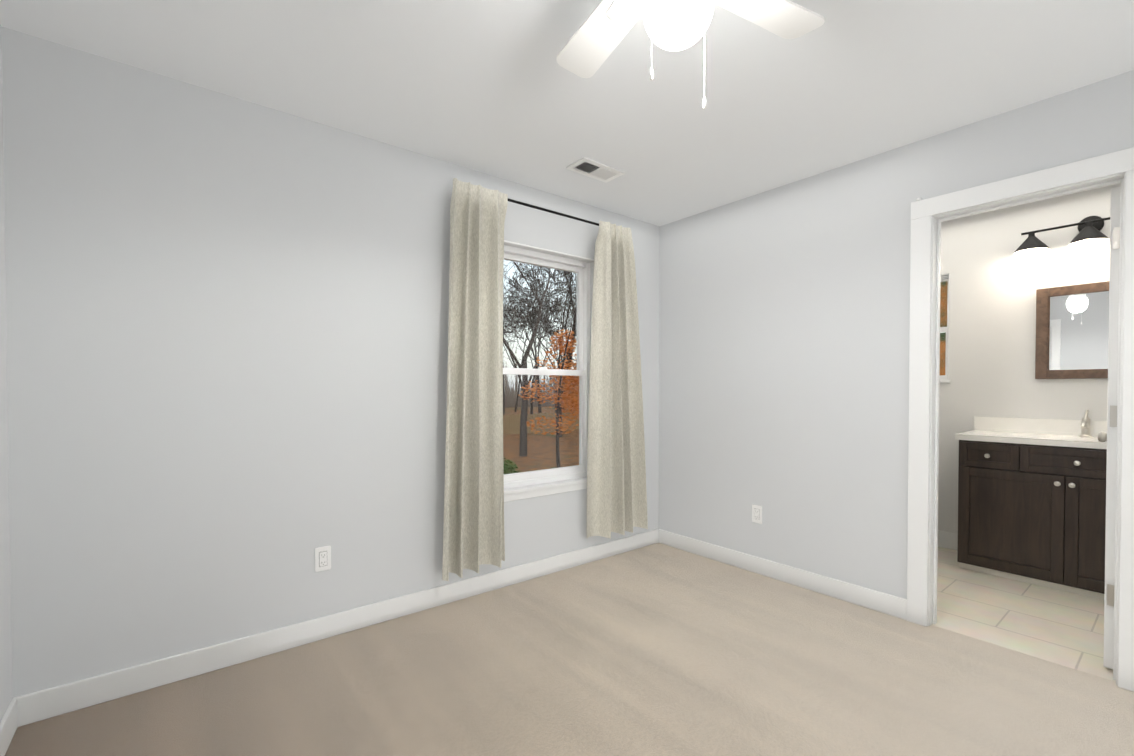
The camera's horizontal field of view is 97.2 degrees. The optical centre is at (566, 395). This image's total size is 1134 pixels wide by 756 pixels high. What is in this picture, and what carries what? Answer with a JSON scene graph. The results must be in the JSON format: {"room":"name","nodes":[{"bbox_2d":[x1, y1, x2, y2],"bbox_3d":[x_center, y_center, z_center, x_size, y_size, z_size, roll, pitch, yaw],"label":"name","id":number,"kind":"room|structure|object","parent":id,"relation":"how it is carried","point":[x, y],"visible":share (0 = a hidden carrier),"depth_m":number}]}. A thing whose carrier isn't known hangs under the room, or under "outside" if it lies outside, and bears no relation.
{"room":"empty bedroom","nodes":[
{"label":"empty bedroom","id":0,"kind":"room"},
{"bbox_2d":[0,24,11,721],"bbox_3d":[-0.914,-0.034,0.352,0.115,2.440,3.765,-1,1,-39],"label":"wall","id":1,"kind":"structure","parent":0,"point":[5,652],"depth_m":1.70},
{"bbox_2d":[0,695,23,755],"bbox_3d":[-1.799,1.115,1.580,0.014,0.106,0.429,-1,1,-39],"label":"baseboard","id":2,"kind":"structure","parent":1,"relation":"attached to","point":[13,718],"depth_m":1.69},
{"bbox_2d":[1,26,659,697],"bbox_3d":[0.006,-0.078,3.400,5.127,2.440,0.150,-1,1,-39],"label":"wall","id":3,"kind":"structure","parent":0,"point":[227,338],"depth_m":2.12},
{"bbox_2d":[315,545,330,571],"bbox_3d":[-1.160,0.775,2.379,0.070,0.114,0.007,-1,1,-39],"label":"electrical outlet","id":4,"kind":"object","parent":3,"relation":"attached to","point":[322,558],"visible":1,"depth_m":2.38},
{"bbox_2d":[24,529,659,724],"bbox_3d":[-0.614,1.097,2.816,3.407,0.106,0.014,-1,1,-39],"label":"baseboard","id":5,"kind":"structure","parent":3,"relation":"attached to","point":[29,708],"depth_m":2.27},
{"bbox_2d":[503,240,593,501],"bbox_3d":[-0.148,-0.151,3.258,0.834,1.570,0.158,-1,1,-39],"label":"bedroom window","id":6,"kind":"structure","parent":3,"relation":"in","point":[581,269],"depth_m":3.35},
{"bbox_2d":[508,198,598,225],"bbox_3d":[-0.121,-1.134,3.122,1.294,0.060,0.100,-1,1,-39],"label":"curtain rod","id":7,"kind":"object","parent":3,"relation":"attached to","point":[549,211],"visible":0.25,"depth_m":3.08},
{"bbox_2d":[442,178,507,580],"bbox_3d":[-0.507,-0.096,2.763,0.420,2.124,0.124,-1,1,-39],"label":"curtain","id":8,"kind":"object","parent":7,"relation":"hanging from","point":[473,533],"visible":1,"depth_m":2.77},
{"bbox_2d":[587,221,647,538],"bbox_3d":[0.344,-0.108,3.442,0.497,2.119,0.124,-1,1,-39],"label":"curtain","id":9,"kind":"object","parent":7,"relation":"hanging from","point":[616,487],"visible":1,"depth_m":3.42},
{"bbox_2d":[0,0,1133,225],"bbox_3d":[0.930,-1.335,1.784,5.777,0.120,3.900,-1,1,-39],"label":"ceiling","id":10,"kind":"structure","parent":0,"point":[490,88],"depth_m":1.99},
{"bbox_2d":[566,157,624,182],"bbox_3d":[0.164,-1.285,2.854,0.310,0.010,0.160,-1,1,-39],"label":"ceiling vent","id":11,"kind":"object","parent":10,"relation":"in","point":[593,169],"visible":1,"depth_m":2.85},
{"bbox_2d":[556,0,824,108],"bbox_3d":[0.283,-1.000,1.272,0.827,0.535,0.827,0,1,14],"label":"ceiling fan","id":12,"kind":"object","parent":10,"relation":"attached to","point":[594,41],"visible":1,"depth_m":1.46},
{"bbox_2d":[5,543,1133,755],"bbox_3d":[0.266,1.233,1.258,4.037,0.120,3.850,-1,1,-39],"label":"floor carpet","id":13,"kind":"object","parent":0,"point":[658,649],"visible":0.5,"depth_m":1.98},
{"bbox_2d":[659,70,1133,598],"bbox_3d":[1.849,-0.066,2.536,0.115,2.440,3.500,-1,1,-39],"label":"wall","id":14,"kind":"structure","parent":0,"point":[783,348],"depth_m":2.93},
{"bbox_2d":[752,505,761,523],"bbox_3d":[1.226,0.763,3.229,0.007,0.114,0.070,-1,1,-39],"label":"electrical outlet","id":15,"kind":"object","parent":14,"relation":"attached to","point":[756,513],"visible":1,"depth_m":3.23},
{"bbox_2d":[660,529,906,619],"bbox_3d":[1.236,1.092,3.218,0.014,0.106,1.653,-1,1,-39],"label":"baseboard","id":16,"kind":"structure","parent":14,"relation":"attached to","point":[879,601],"depth_m":3.02},
{"bbox_2d":[907,147,1133,691],"bbox_3d":[2.057,0.083,2.279,0.157,2.150,0.818,-1,1,-39],"label":"door frame","id":17,"kind":"structure","parent":14,"relation":"attached to","point":[929,216],"depth_m":2.36},
{"bbox_2d":[1098,186,1120,668],"bbox_3d":[2.524,0.138,2.281,0.622,2.020,0.180,-1,1,-39],"label":"bathroom door","id":18,"kind":"structure","parent":14,"relation":"in","point":[1110,436],"depth_m":2.10},
{"bbox_2d":[931,547,1115,681],"bbox_3d":[2.504,1.207,3.045,1.690,0.120,3.850,-1,1,-39],"label":"floor","id":19,"kind":"structure","parent":0,"point":[1063,628],"depth_m":2.61},
{"bbox_2d":[955,410,1106,599],"bbox_3d":[3.087,0.618,3.012,0.501,1.059,1.116,-1,1,-39],"label":"bathroom vanity","id":20,"kind":"object","parent":19,"relation":"on","point":[1031,500],"visible":0.81,"depth_m":3.04},
{"bbox_2d":[938,183,1120,532],"bbox_3d":[3.090,-0.080,3.526,0.150,2.440,3.500,-1,1,-39],"label":"wall","id":21,"kind":"structure","parent":0,"point":[996,283],"depth_m":3.46},
{"bbox_2d":[939,273,950,382],"bbox_3d":[2.701,-0.509,3.989,0.152,0.816,0.626,-1,1,-39],"label":"bathroom window","id":22,"kind":"structure","parent":21,"relation":"in","point":[944,329],"depth_m":3.78},
{"bbox_2d":[938,530,957,550],"bbox_3d":[2.970,1.077,3.563,0.014,0.125,2.120,-1,1,-39],"label":"baseboard","id":23,"kind":"structure","parent":21,"relation":"attached to","point":[947,540],"depth_m":3.71},
{"bbox_2d":[1013,216,1109,254],"bbox_3d":[3.214,-1.036,3.080,0.191,0.182,0.696,-1,1,-39],"label":"sconce","id":24,"kind":"object","parent":21,"relation":"attached to","point":[1090,228],"visible":1,"depth_m":3.14},
{"bbox_2d":[1035,281,1108,378],"bbox_3d":[3.278,-0.407,3.141,0.025,0.595,0.490,-1,1,-39],"label":"bathroom mirror","id":25,"kind":"object","parent":21,"relation":"attached to","point":[1072,329],"visible":0.65,"depth_m":3.19},
{"label":"outside","id":26,"kind":"structure","parent":0,"visible":0},
{"bbox_2d":[503,397,578,473],"bbox_3d":[0.294,1.930,63.073,160.000,0.300,180.000,-1,1,-39],"label":"ground","id":27,"kind":"structure","parent":26,"point":[515,440],"depth_m":22.50},
{"bbox_2d":[503,260,578,473],"bbox_3d":[-2.066,-6.938,41.500,53.280,18.103,47.412,-1,1,-39],"label":"trees","id":28,"kind":"object","parent":27,"relation":"on","point":[524,382],"depth_m":22.94},
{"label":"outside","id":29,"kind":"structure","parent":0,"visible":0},
{"bbox_2d":[503,352,578,407],"bbox_3d":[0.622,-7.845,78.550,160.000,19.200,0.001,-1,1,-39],"label":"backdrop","id":30,"kind":"structure","parent":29,"point":[510,399],"depth_m":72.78},
{"bbox_2d":[940,281,947,374],"bbox_3d":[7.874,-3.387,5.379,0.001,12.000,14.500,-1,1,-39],"label":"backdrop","id":31,"kind":"structure","parent":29,"point":[943,301],"depth_m":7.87}
]}

